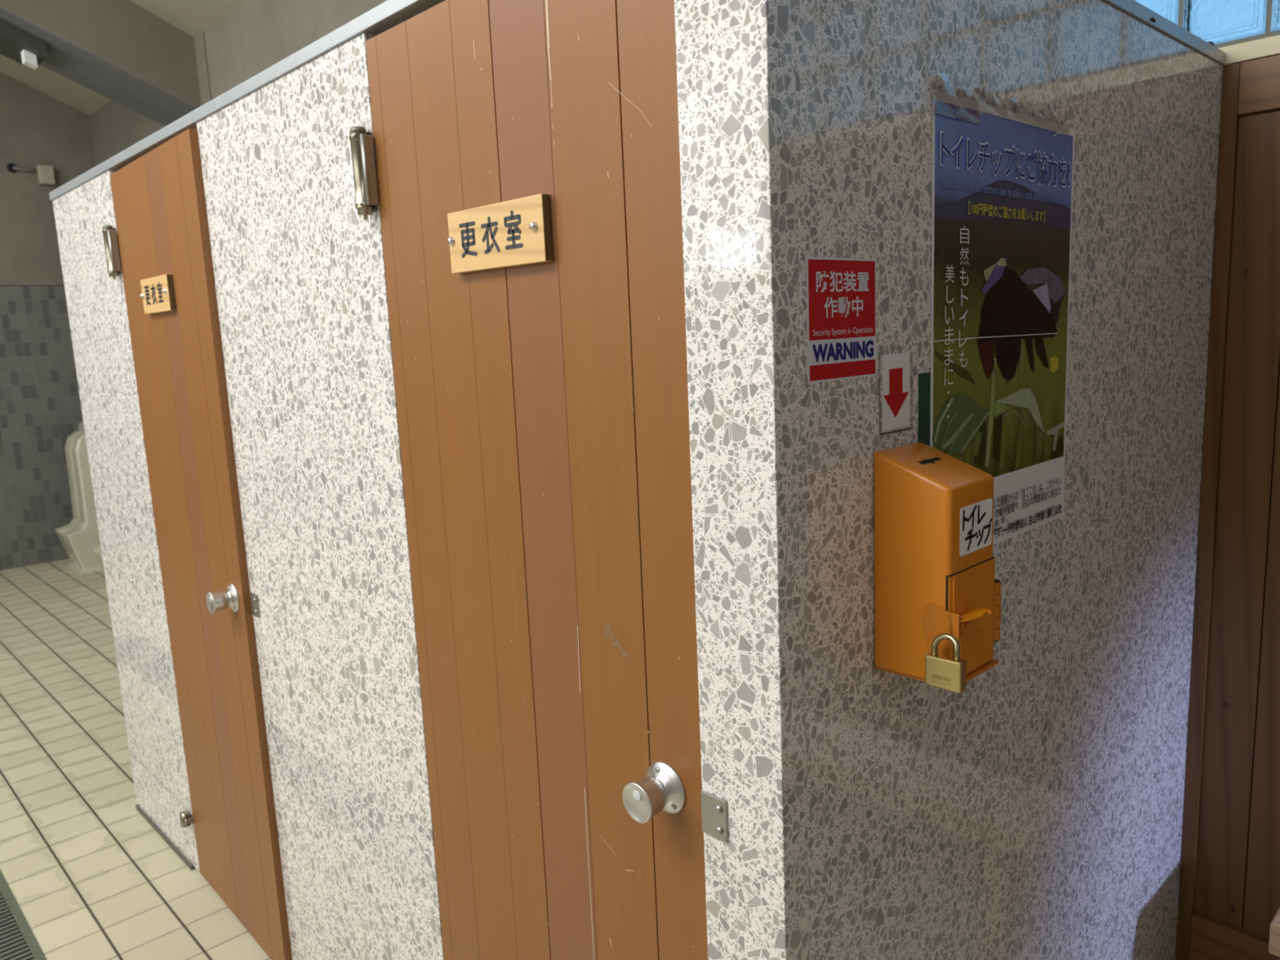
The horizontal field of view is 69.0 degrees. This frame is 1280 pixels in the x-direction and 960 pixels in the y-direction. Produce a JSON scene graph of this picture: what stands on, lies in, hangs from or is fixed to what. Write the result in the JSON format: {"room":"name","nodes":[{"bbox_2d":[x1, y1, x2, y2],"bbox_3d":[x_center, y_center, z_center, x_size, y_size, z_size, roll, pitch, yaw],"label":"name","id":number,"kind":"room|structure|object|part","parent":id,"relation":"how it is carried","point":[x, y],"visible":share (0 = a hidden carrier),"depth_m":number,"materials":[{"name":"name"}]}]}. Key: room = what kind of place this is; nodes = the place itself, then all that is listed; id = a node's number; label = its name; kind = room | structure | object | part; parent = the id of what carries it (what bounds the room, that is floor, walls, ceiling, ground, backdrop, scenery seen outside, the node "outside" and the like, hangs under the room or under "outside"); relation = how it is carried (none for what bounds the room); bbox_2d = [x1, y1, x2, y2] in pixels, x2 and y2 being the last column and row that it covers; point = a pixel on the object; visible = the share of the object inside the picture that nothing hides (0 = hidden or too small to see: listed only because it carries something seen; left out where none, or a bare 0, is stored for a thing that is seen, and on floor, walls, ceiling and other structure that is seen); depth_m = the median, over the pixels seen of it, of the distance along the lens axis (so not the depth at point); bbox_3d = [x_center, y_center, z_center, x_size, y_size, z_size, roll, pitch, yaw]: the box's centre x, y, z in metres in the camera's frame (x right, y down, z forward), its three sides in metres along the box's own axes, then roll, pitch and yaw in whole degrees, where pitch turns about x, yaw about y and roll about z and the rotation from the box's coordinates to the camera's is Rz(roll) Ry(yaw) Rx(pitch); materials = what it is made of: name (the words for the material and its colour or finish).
{"room":"public restroom","nodes":[
{"label":"public restroom","id":0,"kind":"room"},
{"bbox_2d":[0,71,96,570],"bbox_3d":[-5.207,-1.361,5.230,3.970,4.300,0.108,-11,13,-43],"label":"wall","id":1,"kind":"structure","parent":0,"point":[40,402],"depth_m":6.29,"materials":[{"name":"grey tile"}]},
{"bbox_2d":[6,163,55,185],"bbox_3d":[-4.038,-2.030,6.177,0.260,0.125,0.057,-11,13,-43],"label":"junction box","id":2,"kind":"object","parent":1,"relation":"attached to","point":[46,175],"visible":1,"depth_m":6.20,"materials":[{"name":"grey plastic"}]},
{"bbox_2d":[0,0,248,115],"bbox_3d":[-2.117,-2.272,1.853,4.300,1.046,9.070,-11,13,-43],"label":"ceiling","id":3,"kind":"structure","parent":0,"point":[193,17],"depth_m":5.76,"materials":[{"name":"beige paint"}]},
{"bbox_2d":[0,0,201,126],"bbox_3d":[-3.241,-2.456,4.386,1.970,1.236,0.510,-11,13,-43],"label":"beam","id":4,"kind":"structure","parent":3,"relation":"attached to","point":[119,51],"depth_m":4.74,"materials":[{"name":"grey paint"}]},
{"bbox_2d":[0,18,47,70],"bbox_3d":[-3.487,-2.276,4.206,1.280,0.635,0.300,-11,13,-43],"label":"lamp fixture","id":5,"kind":"object","parent":4,"relation":"hanging from","point":[18,45],"visible":1,"depth_m":4.55,"materials":[{"name":"grey metal"}]},
{"bbox_2d":[89,0,386,165],"bbox_3d":[-1.570,-0.829,4.396,0.470,3.200,6.428,-11,13,-43],"label":"wall","id":6,"kind":"structure","parent":0,"point":[257,35],"depth_m":4.46,"materials":[{"name":"grey paint"}]},
{"bbox_2d":[193,31,211,106],"bbox_3d":[-2.236,-0.843,5.103,0.008,3.060,0.130,-11,13,-43],"label":"pilaster","id":7,"kind":"object","parent":6,"relation":"attached to","point":[199,40],"depth_m":4.88,"materials":[{"name":"grey paint"}]},
{"bbox_2d":[0,558,1175,959],"bbox_3d":[-1.965,1.184,2.414,4.300,0.100,9.070,-11,13,-43],"label":"floor","id":8,"kind":"structure","parent":0,"point":[90,877],"depth_m":2.95,"materials":[{"name":"beige tile"}]},
{"bbox_2d":[0,870,46,959],"bbox_3d":[-1.605,1.136,2.287,0.180,0.004,5.000,-11,13,-43],"label":"floor drain","id":9,"kind":"object","parent":8,"relation":"on","point":[18,941],"visible":1,"depth_m":2.32,"materials":[{"name":"metal"}]},
{"bbox_2d":[55,422,101,573],"bbox_3d":[-3.692,0.100,6.217,0.382,0.970,0.340,-11,13,-43],"label":"urinal","id":10,"kind":"object","parent":8,"relation":"on","point":[77,537],"visible":0.38,"depth_m":6.10,"materials":[{"name":"beige ceramic"}]},
{"bbox_2d":[56,531,74,557],"bbox_3d":[-3.775,0.429,6.176,0.114,0.172,0.232,-11,13,-43],"label":"bowl","id":11,"kind":"object","parent":10,"relation":"on","point":[62,535],"depth_m":6.14,"materials":[{"name":"beige ceramic"}]},
{"bbox_2d":[90,543,106,589],"bbox_3d":[-3.076,0.176,5.579,0.382,0.970,0.340,-11,13,-43],"label":"urinal","id":12,"kind":"object","parent":8,"relation":"on","point":[96,550],"visible":0.04,"depth_m":5.55,"materials":[{"name":"beige ceramic"}]},
{"bbox_2d":[92,549,103,567],"bbox_3d":[-3.159,0.505,5.538,0.114,0.172,0.232,-11,13,-43],"label":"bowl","id":13,"kind":"object","parent":12,"relation":"on","point":[97,553],"depth_m":5.53,"materials":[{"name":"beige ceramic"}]},
{"bbox_2d":[135,804,195,870],"bbox_3d":[-1.397,1.045,2.757,0.036,0.014,0.500,-11,13,-43],"label":"baseboard","id":14,"kind":"structure","parent":8,"relation":"on","point":[179,853],"depth_m":2.72,"materials":[{"name":"grey stone"}]},
{"bbox_2d":[52,190,159,827],"bbox_3d":[-1.534,0.120,2.723,0.042,1.838,0.223,-11,13,-43],"label":"panel","id":15,"kind":"object","parent":14,"relation":"on","point":[64,205],"visible":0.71,"depth_m":2.70,"materials":[{"name":"white stone"}]},
{"bbox_2d":[48,181,71,200],"bbox_3d":[-1.577,-0.797,2.576,0.050,0.022,0.234,-11,13,-43],"label":"rail","id":16,"kind":"object","parent":15,"relation":"on","point":[65,188],"visible":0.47,"depth_m":2.56,"materials":[{"name":"metal"}]},
{"bbox_2d":[72,169,199,872],"bbox_3d":[-1.345,0.147,2.507,0.070,1.838,0.345,-11,13,-43],"label":"panel","id":17,"kind":"object","parent":14,"relation":"on","point":[93,199],"depth_m":2.49,"materials":[{"name":"white stone"}]},
{"bbox_3d":[-1.284,-0.553,2.265,0.028,0.129,0.034,-11,13,-43],"label":"spring hinge","id":18,"kind":"part","parent":17,"relation":"part of","materials":[{"name":"silver metal"}]},
{"bbox_3d":[-1.281,-0.557,2.266,0.021,0.109,0.033,-11,13,-43],"label":"hinge plate","id":19,"kind":"part","parent":17,"relation":"part of","materials":[{"name":"metal"}]},
{"bbox_2d":[179,810,193,827],"bbox_3d":[-1.219,0.912,2.503,0.027,0.038,0.034,-11,13,-43],"label":"bottom pivot","id":20,"kind":"object","parent":17,"relation":"attached to","point":[186,817],"visible":1,"depth_m":2.50,"materials":[{"name":"metal"}]},
{"bbox_3d":[-1.216,0.912,2.505,0.021,0.026,0.033,-11,13,-43],"label":"hinge plate","id":21,"kind":"part","parent":20,"relation":"part of","materials":[{"name":"metal"}]},
{"bbox_2d":[1268,906,1279,956],"bbox_3d":[1.583,0.980,1.364,0.223,0.330,1.092,-11,13,-43],"label":"bench","id":22,"kind":"object","parent":8,"relation":"on","point":[1274,932],"visible":1,"depth_m":1.65,"materials":[{"name":"brown wood"}]},
{"bbox_3d":[0.186,1.082,2.053,1.340,0.030,1.386,-11,13,-43],"label":"baseboard","id":23,"kind":"structure","parent":8,"relation":"on","visible":0},
{"bbox_2d":[196,32,444,959],"bbox_3d":[-0.578,0.233,1.711,0.070,1.820,0.685,-11,13,-43],"label":"panel","id":24,"kind":"object","parent":23,"relation":"on","point":[300,275],"depth_m":1.64,"materials":[{"name":"white stone"}]},
{"bbox_2d":[249,591,260,617],"bbox_3d":[-0.804,0.260,1.940,0.006,0.049,0.037,-11,13,-43],"label":"latch keeper","id":25,"kind":"object","parent":24,"relation":"attached to","point":[254,597],"visible":1,"depth_m":1.94,"materials":[{"name":"metal"}]},
{"bbox_2d":[70,0,444,189],"bbox_3d":[-0.686,-0.687,1.653,0.050,0.022,2.339,-11,13,-43],"label":"rail","id":26,"kind":"object","parent":24,"relation":"on","point":[388,14],"visible":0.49,"depth_m":1.52,"materials":[{"name":"metal"}]},
{"bbox_3d":[-0.400,-0.444,1.349,0.028,0.129,0.034,-11,13,-43],"label":"spring hinge","id":27,"kind":"part","parent":24,"relation":"part of","materials":[{"name":"silver metal"}]},
{"bbox_3d":[-0.397,-0.447,1.350,0.021,0.109,0.033,-11,13,-43],"label":"hinge plate","id":28,"kind":"part","parent":24,"relation":"part of","materials":[{"name":"metal"}]},
{"bbox_2d":[71,2,809,954],"bbox_3d":[-0.649,0.221,1.804,0.044,1.820,2.338,-11,13,-43],"label":"trim","id":29,"kind":"structure","parent":24,"relation":"attached to","point":[794,2],"depth_m":2.49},
{"bbox_3d":[-0.364,0.257,1.504,0.024,1.820,1.283,-11,13,-43],"label":"trim","id":30,"kind":"structure","parent":24,"relation":"attached to","visible":0},
{"bbox_2d":[109,128,292,959],"bbox_3d":[-1.038,0.195,2.158,0.083,1.824,0.599,-11,12,-41],"label":"door","id":31,"kind":"structure","parent":30,"relation":"attached to","point":[159,201],"depth_m":2.10,"materials":[{"name":"wood"}]},
{"bbox_2d":[140,274,177,314],"bbox_3d":[-1.071,-0.410,2.064,0.018,0.076,0.198,-11,12,-41],"label":"room sign","id":32,"kind":"object","parent":31,"relation":"attached to","point":[157,295],"visible":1,"depth_m":2.04,"materials":[{"name":"beige wood"}]},
{"bbox_2d":[365,0,707,959],"bbox_3d":[-0.144,0.303,1.250,0.084,1.824,0.600,-11,13,-43],"label":"door","id":33,"kind":"structure","parent":30,"relation":"attached to","point":[543,410],"depth_m":1.16,"materials":[{"name":"wood"}]},
{"bbox_2d":[447,193,554,273],"bbox_3d":[-0.178,-0.302,1.154,0.018,0.076,0.198,-11,13,-43],"label":"room sign","id":34,"kind":"object","parent":33,"relation":"attached to","point":[518,232],"visible":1,"depth_m":1.14,"materials":[{"name":"beige wood"}]},
{"bbox_2d":[674,0,809,959],"bbox_3d":[0.121,0.317,1.005,0.042,1.820,0.113,-11,13,-43],"label":"panel","id":35,"kind":"object","parent":23,"relation":"on","point":[735,59],"visible":1,"depth_m":0.93,"materials":[{"name":"white stone"}]},
{"bbox_2d":[700,790,728,842],"bbox_3d":[0.081,0.370,1.024,0.006,0.049,0.037,-11,13,-43],"label":"latch keeper","id":36,"kind":"object","parent":35,"relation":"attached to","point":[713,808],"visible":1,"depth_m":1.02,"materials":[{"name":"metal"}]},
{"bbox_2d":[794,0,1223,959],"bbox_3d":[0.636,0.223,1.441,1.317,1.820,0.042,-11,13,-43],"label":"partition wall","id":37,"kind":"structure","parent":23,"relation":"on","point":[1034,810],"depth_m":1.33,"materials":[{"name":"grey stone"}]},
{"bbox_2d":[805,257,876,383],"bbox_3d":[0.208,-0.164,0.951,0.123,0.122,0.001,-11,13,-43],"label":"warning sticker","id":38,"kind":"object","parent":37,"relation":"attached to","point":[842,308],"visible":1,"depth_m":0.95,"materials":[{"name":"red plastic"}]},
{"bbox_3d":[0.207,-0.184,0.948,0.118,0.078,0.001,-11,13,-43],"label":"red panel","id":39,"kind":"part","parent":38,"relation":"part of","materials":[{"name":"red plastic"}]},
{"bbox_2d":[878,351,912,435],"bbox_3d":[0.284,-0.097,1.033,0.068,0.087,0.002,-11,13,-43],"label":"card","id":40,"kind":"object","parent":37,"relation":"attached to","point":[895,367],"visible":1,"depth_m":1.03,"materials":[{"name":"white paper"}]},
{"bbox_2d":[918,372,930,446],"bbox_3d":[0.336,-0.079,1.086,0.046,0.092,0.001,-11,13,-43],"label":"card","id":41,"kind":"object","parent":37,"relation":"attached to","point":[924,379],"visible":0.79,"depth_m":1.08,"materials":[{"name":"green paper"}]},
{"bbox_2d":[873,442,1001,682],"bbox_3d":[0.339,0.089,1.025,0.119,0.248,0.122,-11,13,-43],"label":"box","id":42,"kind":"object","parent":37,"relation":"attached to","point":[935,562],"visible":0.92,"depth_m":1.00,"materials":[{"name":"orange metal"}]},
{"bbox_2d":[924,633,966,693],"bbox_3d":[0.315,0.187,0.959,0.015,0.057,0.040,-11,13,-43],"label":"padlock","id":43,"kind":"object","parent":42,"relation":"hanging from","point":[948,673],"visible":1,"depth_m":0.95,"materials":[{"name":"gold metal"}]},
{"bbox_3d":[0.361,0.150,1.008,0.092,0.117,0.003,-11,13,-43],"label":"access door","id":44,"kind":"part","parent":42,"relation":"part of","materials":[{"name":"orange metal"}]},
{"bbox_2d":[929,88,1075,545],"bbox_3d":[0.477,-0.198,1.202,0.393,0.568,0.008,-11,13,-43],"label":"poster","id":45,"kind":"object","parent":37,"relation":"attached to","point":[1002,180],"visible":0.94,"depth_m":1.19,"materials":[{"name":"multicoloured paper"}]},
{"bbox_3d":[0.424,-0.046,1.172,0.028,0.034,0.001,-11,13,-43],"label":"grass blade","id":46,"kind":"part","parent":45,"relation":"part of","materials":[{"name":"green paper"}]},
{"bbox_3d":[0.448,-0.086,1.191,0.027,0.138,0.001,-11,13,-43],"label":"stem","id":47,"kind":"part","parent":45,"relation":"part of","materials":[{"name":"green paper"}]},
{"bbox_3d":[0.477,-0.051,1.223,0.019,0.072,0.001,-11,13,-43],"label":"grass blade","id":48,"kind":"part","parent":45,"relation":"part of","materials":[{"name":"green paper"}]},
{"bbox_3d":[0.508,-0.153,1.240,0.013,0.053,0.001,-11,13,-43],"label":"stem","id":49,"kind":"part","parent":45,"relation":"part of","materials":[{"name":"green paper"}]},
{"bbox_3d":[0.518,-0.058,1.262,0.043,0.084,0.001,-11,13,-43],"label":"grass blade","id":50,"kind":"part","parent":45,"relation":"part of","materials":[{"name":"green paper"}]},
{"bbox_2d":[993,479,1062,539],"bbox_3d":[0.522,0.040,1.276,0.275,0.057,0.001,-11,13,-43],"label":"print","id":51,"kind":"object","parent":45,"relation":"attached to","point":[1042,513],"depth_m":1.28},
{"bbox_3d":[0.557,-0.057,1.300,0.022,0.047,0.001,-11,13,-43],"label":"grass blade","id":52,"kind":"part","parent":45,"relation":"part of","materials":[{"name":"green paper"}]},
{"bbox_3d":[0.596,-0.061,1.336,0.063,0.039,0.001,-11,13,-43],"label":"pale blade","id":53,"kind":"part","parent":45,"relation":"part of","materials":[{"name":"white paper"}]},
{"bbox_2d":[1101,0,1133,14],"bbox_3d":[0.422,-0.650,1.130,0.826,0.022,0.050,-11,13,-43],"label":"rail","id":54,"kind":"object","parent":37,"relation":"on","point":[1126,6],"visible":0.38,"depth_m":1.37,"materials":[{"name":"metal"}]},
{"bbox_2d":[1128,0,1225,65],"bbox_3d":[0.888,-0.742,1.567,0.465,0.022,0.053,-11,13,-43],"label":"rail","id":55,"kind":"object","parent":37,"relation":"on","point":[1140,12],"visible":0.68,"depth_m":1.53,"materials":[{"name":"metal"}]},
{"bbox_3d":[1.464,0.156,1.644,0.110,1.875,3.400,-11,13,-43],"label":"wall","id":56,"kind":"structure","parent":0,"visible":0},
{"bbox_2d":[1134,0,1279,48],"bbox_3d":[1.521,-1.066,1.317,0.074,0.634,2.221,-11,13,-43],"label":"window","id":57,"kind":"structure","parent":56,"relation":"in","point":[1223,23],"depth_m":1.75,"materials":[{"name":"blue glass"}]},
{"bbox_2d":[1175,54,1279,959],"bbox_3d":[1.804,0.230,1.179,0.050,1.850,1.950,-11,13,-43],"label":"door","id":58,"kind":"structure","parent":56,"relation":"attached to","point":[1229,890],"depth_m":1.82,"materials":[{"name":"brown wood"}]},
{"bbox_3d":[1.845,1.072,1.300,0.034,0.146,1.922,-11,13,-43],"label":"rail","id":59,"kind":"part","parent":58,"relation":"part of","materials":[{"name":"brown wood"}]},
{"bbox_3d":[1.771,-0.635,1.025,0.030,0.092,1.922,-11,13,-43],"label":"rail","id":60,"kind":"part","parent":58,"relation":"part of","materials":[{"name":"brown wood"}]},
{"bbox_2d":[1218,35,1279,66],"bbox_3d":[1.756,-0.702,1.051,0.070,0.031,1.992,-11,13,-43],"label":"trim","id":61,"kind":"structure","parent":56,"relation":"attached to","point":[1267,46],"depth_m":1.68,"materials":[{"name":"beige wood"}]}
]}

